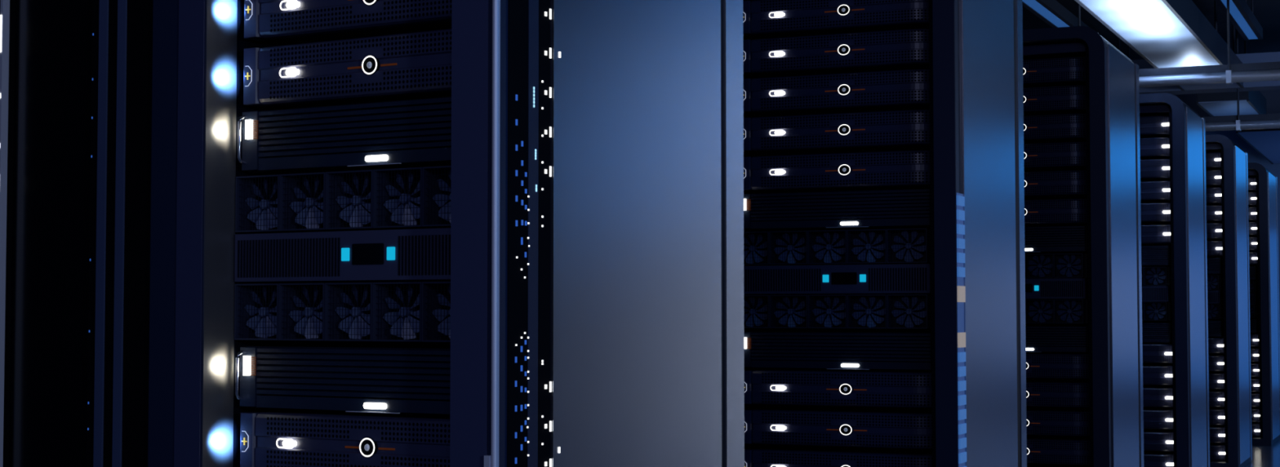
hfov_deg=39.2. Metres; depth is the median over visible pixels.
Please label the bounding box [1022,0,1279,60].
ceiling
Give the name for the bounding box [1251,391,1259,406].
server
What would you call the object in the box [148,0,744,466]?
tall cabinet
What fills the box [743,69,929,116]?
server
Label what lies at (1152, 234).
server
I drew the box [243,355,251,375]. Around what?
light
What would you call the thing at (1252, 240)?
server
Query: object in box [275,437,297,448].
light
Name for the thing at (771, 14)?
light
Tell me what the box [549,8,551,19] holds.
light
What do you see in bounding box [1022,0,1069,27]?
diffuser
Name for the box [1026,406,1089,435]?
server
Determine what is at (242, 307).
grille
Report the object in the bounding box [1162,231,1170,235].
marker lamp
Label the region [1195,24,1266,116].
air duct
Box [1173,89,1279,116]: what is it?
ceiling beam
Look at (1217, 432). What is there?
server
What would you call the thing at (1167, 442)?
marker lamp
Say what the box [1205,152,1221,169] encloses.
server
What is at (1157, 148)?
server
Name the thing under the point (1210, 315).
grille
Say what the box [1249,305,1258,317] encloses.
panel
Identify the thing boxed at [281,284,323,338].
grille
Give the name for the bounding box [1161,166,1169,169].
marker lamp
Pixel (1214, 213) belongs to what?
server
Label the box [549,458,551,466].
light
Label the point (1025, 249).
light
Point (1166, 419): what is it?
marker lamp
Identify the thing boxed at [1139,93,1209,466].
tall cabinet
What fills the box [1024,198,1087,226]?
server
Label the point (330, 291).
fan
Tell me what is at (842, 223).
light
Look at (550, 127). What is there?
light
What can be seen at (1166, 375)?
marker lamp
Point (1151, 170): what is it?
server
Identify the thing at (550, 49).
light
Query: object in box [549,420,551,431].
light
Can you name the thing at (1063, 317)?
fan
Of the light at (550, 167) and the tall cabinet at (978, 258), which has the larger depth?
the tall cabinet at (978, 258)
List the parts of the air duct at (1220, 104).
plate, hanger rod, hanger rod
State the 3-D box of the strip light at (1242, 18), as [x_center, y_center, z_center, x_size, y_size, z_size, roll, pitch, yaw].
[2.579,-1.372,8.268,0.103,0.264,5.080,-1,-3,24]
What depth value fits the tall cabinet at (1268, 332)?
11.87 m
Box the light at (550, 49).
[549,48,551,58]
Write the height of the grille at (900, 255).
0.080 m
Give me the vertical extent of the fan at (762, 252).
0.080 m
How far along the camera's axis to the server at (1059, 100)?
6.35 m
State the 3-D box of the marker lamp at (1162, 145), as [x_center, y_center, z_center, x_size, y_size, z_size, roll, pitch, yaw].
[2.402,-0.398,8.199,0.040,0.014,0.014,-1,-3,24]
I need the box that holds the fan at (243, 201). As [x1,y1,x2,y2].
[238,176,277,230]
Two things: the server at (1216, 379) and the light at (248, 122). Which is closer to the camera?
the light at (248, 122)
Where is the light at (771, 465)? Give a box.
[770,464,786,466]
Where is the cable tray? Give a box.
[1138,62,1279,76]
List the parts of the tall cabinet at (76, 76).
edge trim, glass door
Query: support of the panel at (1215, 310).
in the tall cabinet at (1234, 169)
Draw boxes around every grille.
[237,284,276,338]
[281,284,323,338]
[425,173,451,224]
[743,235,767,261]
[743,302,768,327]
[848,230,884,262]
[848,295,885,327]
[888,229,925,262]
[888,295,926,327]
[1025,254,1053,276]
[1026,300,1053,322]
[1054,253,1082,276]
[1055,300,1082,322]
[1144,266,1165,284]
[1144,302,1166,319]
[1207,275,1217,284]
[1207,304,1218,317]
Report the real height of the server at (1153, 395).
0.086 m
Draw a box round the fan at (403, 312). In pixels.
[375,283,420,339]
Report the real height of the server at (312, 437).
0.086 m
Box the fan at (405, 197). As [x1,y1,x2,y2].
[376,169,420,226]
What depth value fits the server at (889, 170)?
4.49 m
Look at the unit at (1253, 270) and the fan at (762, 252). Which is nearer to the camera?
the fan at (762, 252)
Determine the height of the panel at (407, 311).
0.084 m
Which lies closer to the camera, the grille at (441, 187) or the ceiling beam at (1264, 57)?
the grille at (441, 187)
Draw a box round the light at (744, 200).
[743,199,746,210]
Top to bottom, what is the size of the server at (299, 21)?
0.086 m
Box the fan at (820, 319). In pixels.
[808,295,845,327]
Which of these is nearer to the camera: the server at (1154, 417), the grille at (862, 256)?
the grille at (862, 256)
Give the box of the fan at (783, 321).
[770,302,806,327]
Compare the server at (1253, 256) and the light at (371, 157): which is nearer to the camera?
the light at (371, 157)
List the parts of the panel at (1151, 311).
fan frame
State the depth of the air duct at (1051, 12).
9.72 m
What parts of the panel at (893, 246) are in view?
fan frame, fan frame, fan frame, fan frame, fan frame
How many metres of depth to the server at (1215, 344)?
10.07 m
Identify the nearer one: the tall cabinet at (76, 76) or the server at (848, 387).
the tall cabinet at (76, 76)
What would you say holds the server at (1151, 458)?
in the tall cabinet at (1189, 312)
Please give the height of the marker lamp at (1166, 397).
0.014 m
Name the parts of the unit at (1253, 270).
fin panel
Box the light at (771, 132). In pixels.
[768,129,785,135]
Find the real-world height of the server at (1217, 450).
0.086 m
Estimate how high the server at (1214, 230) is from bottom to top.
0.086 m
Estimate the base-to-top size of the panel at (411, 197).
0.084 m
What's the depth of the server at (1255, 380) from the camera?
11.96 m
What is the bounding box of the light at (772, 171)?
[769,168,785,175]
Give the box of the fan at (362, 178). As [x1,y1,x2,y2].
[328,171,371,227]
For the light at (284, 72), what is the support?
attached to the server at (411, 65)
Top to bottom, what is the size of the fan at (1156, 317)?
0.080 m
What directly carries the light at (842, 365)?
on the unit at (793, 348)
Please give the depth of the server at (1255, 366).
11.96 m
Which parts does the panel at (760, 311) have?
fan frame, fan frame, fan frame, fan frame, fan frame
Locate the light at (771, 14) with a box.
[768,11,784,17]
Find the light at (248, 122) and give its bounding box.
[244,119,253,139]
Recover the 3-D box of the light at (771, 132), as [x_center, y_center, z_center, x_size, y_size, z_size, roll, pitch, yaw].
[0.347,-0.255,4.548,0.042,0.015,0.005,-1,-3,24]
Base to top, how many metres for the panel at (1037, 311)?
0.084 m
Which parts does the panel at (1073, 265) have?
fan frame, fan frame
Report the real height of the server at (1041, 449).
0.086 m
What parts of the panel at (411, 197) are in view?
fan frame, fan frame, fan frame, fan frame, fan frame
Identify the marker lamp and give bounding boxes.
[1161,122,1168,126]
[1161,144,1169,147]
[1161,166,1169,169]
[1162,188,1169,191]
[1162,210,1170,213]
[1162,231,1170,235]
[1164,351,1172,355]
[1164,373,1172,377]
[1164,395,1173,399]
[1164,417,1173,421]
[1165,440,1173,444]
[1165,462,1173,466]
[1214,193,1222,196]
[1217,415,1225,418]
[1217,433,1225,436]
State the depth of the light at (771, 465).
4.51 m
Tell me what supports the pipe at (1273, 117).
on the ceiling pipe at (1237, 122)
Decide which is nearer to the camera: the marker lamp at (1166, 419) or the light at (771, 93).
the light at (771, 93)
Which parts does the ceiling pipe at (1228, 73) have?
hanger rod, hanger rod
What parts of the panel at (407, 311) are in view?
fan frame, fan frame, fan frame, fan frame, fan frame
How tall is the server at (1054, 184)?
0.086 m
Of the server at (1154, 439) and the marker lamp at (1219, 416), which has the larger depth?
the marker lamp at (1219, 416)
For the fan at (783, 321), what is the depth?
4.54 m
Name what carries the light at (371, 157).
on the unit at (408, 133)
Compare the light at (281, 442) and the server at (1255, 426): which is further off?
the server at (1255, 426)
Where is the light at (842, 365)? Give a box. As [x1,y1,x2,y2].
[840,363,859,367]
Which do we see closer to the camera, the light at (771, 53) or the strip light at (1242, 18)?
the light at (771, 53)
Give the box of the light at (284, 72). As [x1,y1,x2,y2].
[279,66,299,77]
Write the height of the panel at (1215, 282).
0.084 m
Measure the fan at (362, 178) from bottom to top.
0.080 m
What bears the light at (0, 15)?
attached to the tall cabinet at (76, 76)
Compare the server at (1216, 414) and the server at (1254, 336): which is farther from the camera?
the server at (1254, 336)
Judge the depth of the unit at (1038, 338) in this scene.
6.31 m
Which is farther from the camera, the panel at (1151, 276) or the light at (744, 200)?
the panel at (1151, 276)
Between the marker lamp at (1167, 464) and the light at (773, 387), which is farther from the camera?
the marker lamp at (1167, 464)
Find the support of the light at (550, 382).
attached to the tall cabinet at (597, 199)
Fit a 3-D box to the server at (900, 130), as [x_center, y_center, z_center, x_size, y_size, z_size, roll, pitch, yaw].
[0.584,-0.248,4.713,0.511,0.086,0.506,-1,-3,24]
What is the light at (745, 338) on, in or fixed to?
attached to the unit at (793, 348)
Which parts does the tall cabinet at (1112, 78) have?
control panel unit, panel, trim, panel, corner post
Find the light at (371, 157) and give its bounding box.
[364,154,388,161]
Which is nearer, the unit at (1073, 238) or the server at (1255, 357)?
the unit at (1073, 238)
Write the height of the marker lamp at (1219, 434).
0.014 m
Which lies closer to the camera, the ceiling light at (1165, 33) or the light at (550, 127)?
the light at (550, 127)
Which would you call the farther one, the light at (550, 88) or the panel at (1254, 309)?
the panel at (1254, 309)
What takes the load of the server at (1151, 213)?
in the tall cabinet at (1189, 312)
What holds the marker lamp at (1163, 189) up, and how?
attached to the server at (1151, 192)
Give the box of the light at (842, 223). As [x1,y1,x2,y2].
[840,221,858,225]
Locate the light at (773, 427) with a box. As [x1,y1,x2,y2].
[770,424,786,431]
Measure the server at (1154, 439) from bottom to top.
0.086 m
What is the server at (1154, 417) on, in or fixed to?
in the tall cabinet at (1189, 312)
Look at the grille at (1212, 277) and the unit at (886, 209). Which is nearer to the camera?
the unit at (886, 209)
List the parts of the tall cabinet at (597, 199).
trim, door frame, control panel unit, trim, edge trim, glass, cable rail, panel, corner post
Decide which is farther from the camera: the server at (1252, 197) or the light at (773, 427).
the server at (1252, 197)
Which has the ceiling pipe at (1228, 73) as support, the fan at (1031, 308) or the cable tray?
the cable tray
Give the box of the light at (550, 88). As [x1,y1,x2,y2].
[549,87,551,97]
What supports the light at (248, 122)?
attached to the unit at (408, 133)
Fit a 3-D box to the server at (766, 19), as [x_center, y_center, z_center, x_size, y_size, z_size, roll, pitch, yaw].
[0.584,-0.548,4.726,0.511,0.086,0.506,-1,-3,24]
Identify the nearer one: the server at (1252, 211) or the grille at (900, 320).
the grille at (900, 320)
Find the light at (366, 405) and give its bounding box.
[363,402,386,408]
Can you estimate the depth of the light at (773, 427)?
4.51 m
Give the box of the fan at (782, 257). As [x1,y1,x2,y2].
[770,231,806,263]
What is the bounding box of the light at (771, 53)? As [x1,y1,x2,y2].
[768,50,785,57]
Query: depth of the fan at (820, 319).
4.49 m
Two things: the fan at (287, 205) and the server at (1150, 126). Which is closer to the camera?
the fan at (287, 205)
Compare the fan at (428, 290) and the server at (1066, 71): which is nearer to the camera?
the fan at (428, 290)
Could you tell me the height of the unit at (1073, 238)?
0.092 m
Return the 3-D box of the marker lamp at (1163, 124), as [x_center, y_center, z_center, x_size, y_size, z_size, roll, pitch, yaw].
[2.402,-0.498,8.204,0.040,0.014,0.014,-1,-3,24]
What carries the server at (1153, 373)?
in the tall cabinet at (1189, 312)
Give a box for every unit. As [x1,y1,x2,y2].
[235,342,450,413]
[237,96,451,174]
[743,188,930,231]
[743,329,931,369]
[1024,225,1088,253]
[1025,324,1088,351]
[1141,244,1171,266]
[1142,321,1172,342]
[1248,266,1257,280]
[1249,318,1258,332]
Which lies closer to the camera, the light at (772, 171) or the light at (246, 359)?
the light at (246, 359)
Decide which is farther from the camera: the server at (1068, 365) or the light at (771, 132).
the server at (1068, 365)
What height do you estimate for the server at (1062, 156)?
0.086 m
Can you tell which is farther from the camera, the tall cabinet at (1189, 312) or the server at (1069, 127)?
the tall cabinet at (1189, 312)
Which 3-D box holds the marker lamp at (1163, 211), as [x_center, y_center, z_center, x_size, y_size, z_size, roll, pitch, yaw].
[2.403,-0.098,8.186,0.040,0.014,0.014,-1,-3,24]
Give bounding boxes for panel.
[234,281,450,342]
[235,165,451,233]
[743,228,930,266]
[743,294,931,328]
[1024,253,1088,278]
[1025,299,1088,323]
[1141,266,1171,285]
[1142,302,1172,320]
[1207,275,1222,290]
[1207,303,1223,318]
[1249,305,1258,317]
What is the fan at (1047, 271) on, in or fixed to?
attached to the panel at (1073, 265)
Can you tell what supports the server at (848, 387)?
in the tall cabinet at (978, 258)
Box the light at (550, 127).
[549,126,551,137]
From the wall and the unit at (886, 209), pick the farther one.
the wall
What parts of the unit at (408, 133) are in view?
pull handle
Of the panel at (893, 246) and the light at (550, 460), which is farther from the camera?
the panel at (893, 246)
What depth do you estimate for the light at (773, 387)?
4.52 m
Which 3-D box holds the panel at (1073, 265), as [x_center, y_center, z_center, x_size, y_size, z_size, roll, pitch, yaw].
[1.411,0.124,6.585,0.517,0.084,0.446,-1,-3,24]
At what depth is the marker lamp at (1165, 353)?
8.15 m
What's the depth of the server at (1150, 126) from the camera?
8.23 m
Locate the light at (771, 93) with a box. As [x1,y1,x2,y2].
[768,90,785,96]
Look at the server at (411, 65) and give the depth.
2.60 m
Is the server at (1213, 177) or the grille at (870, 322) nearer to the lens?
the grille at (870, 322)
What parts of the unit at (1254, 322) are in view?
fin panel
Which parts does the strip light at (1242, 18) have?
hanger rod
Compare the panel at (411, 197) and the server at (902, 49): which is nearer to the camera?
the panel at (411, 197)
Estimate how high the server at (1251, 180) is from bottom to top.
0.086 m
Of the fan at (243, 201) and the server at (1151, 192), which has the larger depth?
the server at (1151, 192)
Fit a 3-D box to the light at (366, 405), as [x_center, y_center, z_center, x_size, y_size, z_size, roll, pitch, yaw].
[-0.376,0.244,2.548,0.041,0.009,0.003,-1,-3,31]
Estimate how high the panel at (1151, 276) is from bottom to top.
0.084 m
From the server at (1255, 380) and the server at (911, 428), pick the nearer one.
the server at (911, 428)
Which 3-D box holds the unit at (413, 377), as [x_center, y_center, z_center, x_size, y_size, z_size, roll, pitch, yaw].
[-0.293,0.218,2.780,0.446,0.092,0.511,-1,-3,31]
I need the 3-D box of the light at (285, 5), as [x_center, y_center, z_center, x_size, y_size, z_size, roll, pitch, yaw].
[-0.517,-0.337,2.652,0.036,0.015,0.008,-1,-3,24]
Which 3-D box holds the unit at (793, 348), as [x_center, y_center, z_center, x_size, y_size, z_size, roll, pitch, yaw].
[0.570,0.301,4.693,0.517,0.092,0.511,-1,-3,24]
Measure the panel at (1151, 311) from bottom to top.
0.084 m
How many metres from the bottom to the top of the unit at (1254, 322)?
0.092 m
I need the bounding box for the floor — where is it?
[1244,439,1279,466]
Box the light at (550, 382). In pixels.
[549,381,551,391]
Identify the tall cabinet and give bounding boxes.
[0,0,153,466]
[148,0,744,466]
[742,0,1026,466]
[1022,26,1143,466]
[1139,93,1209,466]
[1204,134,1252,466]
[1247,162,1279,445]
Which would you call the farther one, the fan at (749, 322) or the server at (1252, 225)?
the server at (1252, 225)
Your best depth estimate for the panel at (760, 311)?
4.49 m
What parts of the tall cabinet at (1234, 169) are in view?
control panel unit, panel, trim, panel, corner post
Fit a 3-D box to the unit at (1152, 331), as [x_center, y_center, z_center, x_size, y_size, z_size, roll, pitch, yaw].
[2.266,0.465,8.488,0.517,0.092,0.511,-1,-3,24]
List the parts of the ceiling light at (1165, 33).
hanger rod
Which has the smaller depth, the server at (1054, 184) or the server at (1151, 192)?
the server at (1054, 184)
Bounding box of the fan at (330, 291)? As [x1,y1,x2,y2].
[327,284,370,339]
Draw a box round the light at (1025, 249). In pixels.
[1024,248,1033,250]
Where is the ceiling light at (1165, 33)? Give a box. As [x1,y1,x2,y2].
[1074,0,1244,91]
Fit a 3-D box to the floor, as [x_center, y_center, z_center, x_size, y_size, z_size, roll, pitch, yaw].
[1.924,1.245,7.692,7.200,0.060,18.700,-1,-3,24]
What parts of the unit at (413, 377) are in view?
pull handle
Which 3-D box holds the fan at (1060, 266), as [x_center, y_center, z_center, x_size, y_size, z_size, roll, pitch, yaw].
[1.504,0.112,6.305,0.097,0.080,0.001,-1,-3,24]
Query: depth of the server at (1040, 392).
6.30 m
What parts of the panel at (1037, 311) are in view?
fan frame, fan frame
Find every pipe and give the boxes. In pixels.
[1078,0,1279,87]
[1148,29,1279,131]
[1200,113,1279,122]
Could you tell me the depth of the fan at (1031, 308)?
6.35 m
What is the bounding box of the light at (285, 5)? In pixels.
[280,0,300,10]
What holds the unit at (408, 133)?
in the tall cabinet at (597, 199)
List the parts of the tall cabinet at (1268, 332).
panel, control panel unit, trim, panel, corner post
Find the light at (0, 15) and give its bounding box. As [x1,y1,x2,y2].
[0,14,1,52]
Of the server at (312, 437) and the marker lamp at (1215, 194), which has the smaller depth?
the server at (312, 437)
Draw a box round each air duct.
[1022,0,1129,58]
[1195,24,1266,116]
[1235,128,1279,164]
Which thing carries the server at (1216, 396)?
in the tall cabinet at (1234, 169)
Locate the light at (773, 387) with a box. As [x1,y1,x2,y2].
[770,384,786,391]
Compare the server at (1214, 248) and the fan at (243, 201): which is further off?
the server at (1214, 248)
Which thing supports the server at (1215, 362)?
in the tall cabinet at (1234, 169)
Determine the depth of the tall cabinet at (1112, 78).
6.28 m
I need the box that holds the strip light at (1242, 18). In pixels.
[1215,0,1262,40]
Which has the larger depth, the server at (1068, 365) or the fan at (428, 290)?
the server at (1068, 365)
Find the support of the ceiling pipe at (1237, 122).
hanging from the ceiling
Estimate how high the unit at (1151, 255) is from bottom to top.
0.092 m
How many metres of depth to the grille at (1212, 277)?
10.10 m
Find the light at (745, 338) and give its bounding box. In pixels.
[744,337,746,348]
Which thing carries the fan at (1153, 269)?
attached to the panel at (1151, 276)
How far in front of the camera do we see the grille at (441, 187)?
2.51 m
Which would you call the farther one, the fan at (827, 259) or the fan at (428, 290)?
the fan at (827, 259)
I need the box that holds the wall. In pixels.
[1204,129,1279,330]
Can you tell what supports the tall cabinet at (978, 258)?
on the floor
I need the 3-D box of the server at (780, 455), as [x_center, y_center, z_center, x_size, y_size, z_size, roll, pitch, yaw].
[0.584,0.595,4.676,0.511,0.086,0.506,-1,-3,24]
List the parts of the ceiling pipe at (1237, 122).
hanger rod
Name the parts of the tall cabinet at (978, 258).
control panel unit, panel, trim, door frame, panel, corner post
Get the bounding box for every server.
[240,409,449,466]
[243,28,451,107]
[244,0,451,44]
[742,0,928,38]
[742,28,929,77]
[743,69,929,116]
[743,109,929,155]
[743,150,930,192]
[744,368,932,407]
[744,404,932,448]
[744,444,932,466]
[1022,57,1085,88]
[1022,84,1086,115]
[1023,113,1086,143]
[1023,142,1086,172]
[1023,170,1087,199]
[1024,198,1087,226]
[1026,351,1088,378]
[1026,377,1089,407]
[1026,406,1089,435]
[1026,434,1089,464]
[1139,115,1169,137]
[1139,137,1169,159]
[1140,159,1169,181]
[1140,181,1170,203]
[1140,202,1170,225]
[1141,224,1170,245]
[1142,342,1172,363]
[1142,363,1173,385]
[1142,384,1173,407]
[1142,406,1173,429]
[1143,428,1173,451]
[1143,450,1173,466]
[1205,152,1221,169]
[1205,169,1221,187]
[1205,187,1222,205]
[1206,205,1222,223]
[1206,222,1222,240]
[1206,240,1222,257]
[1208,337,1223,353]
[1208,354,1224,370]
[1208,371,1224,388]
[1208,388,1224,406]
[1208,406,1225,424]
[1208,424,1225,442]
[1209,442,1225,460]
[1248,177,1256,192]
[1248,192,1257,207]
[1248,207,1257,222]
[1248,222,1257,236]
[1248,236,1257,252]
[1248,252,1257,266]
[1250,333,1258,346]
[1250,347,1259,361]
[1250,361,1259,376]
[1250,376,1259,391]
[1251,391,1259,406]
[1251,406,1260,422]
[1251,421,1260,436]
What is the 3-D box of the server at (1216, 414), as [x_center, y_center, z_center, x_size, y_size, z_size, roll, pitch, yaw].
[3.133,1.041,10.359,0.518,0.086,0.506,-1,-3,24]
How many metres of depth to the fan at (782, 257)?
4.54 m
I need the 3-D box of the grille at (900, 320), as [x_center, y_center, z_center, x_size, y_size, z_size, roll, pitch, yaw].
[0.656,0.191,4.401,0.097,0.080,0.001,-1,-3,24]
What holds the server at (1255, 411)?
in the tall cabinet at (1268, 332)
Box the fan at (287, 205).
[282,173,324,229]
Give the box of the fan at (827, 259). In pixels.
[808,231,845,262]
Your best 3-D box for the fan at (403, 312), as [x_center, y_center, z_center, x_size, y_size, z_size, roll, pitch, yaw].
[-0.341,0.111,2.539,0.084,0.080,0.001,-1,-3,31]
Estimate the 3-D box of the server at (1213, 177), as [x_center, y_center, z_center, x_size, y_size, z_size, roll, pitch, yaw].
[3.132,-0.302,10.417,0.518,0.086,0.506,-1,-3,24]
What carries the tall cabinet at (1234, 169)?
on the floor
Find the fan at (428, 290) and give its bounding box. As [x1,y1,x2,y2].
[425,283,450,340]
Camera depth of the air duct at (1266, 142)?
14.10 m
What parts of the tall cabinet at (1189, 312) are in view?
control panel unit, panel, trim, panel, corner post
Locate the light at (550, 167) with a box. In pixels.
[549,166,551,177]
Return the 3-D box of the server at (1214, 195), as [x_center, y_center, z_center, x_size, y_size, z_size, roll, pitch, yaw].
[3.132,-0.202,10.413,0.518,0.086,0.506,-1,-3,24]
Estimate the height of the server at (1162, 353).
0.086 m
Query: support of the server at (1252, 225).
in the tall cabinet at (1268, 332)
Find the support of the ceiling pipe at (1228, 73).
hanging from the ceiling
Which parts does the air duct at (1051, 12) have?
hanger rod, hanger rod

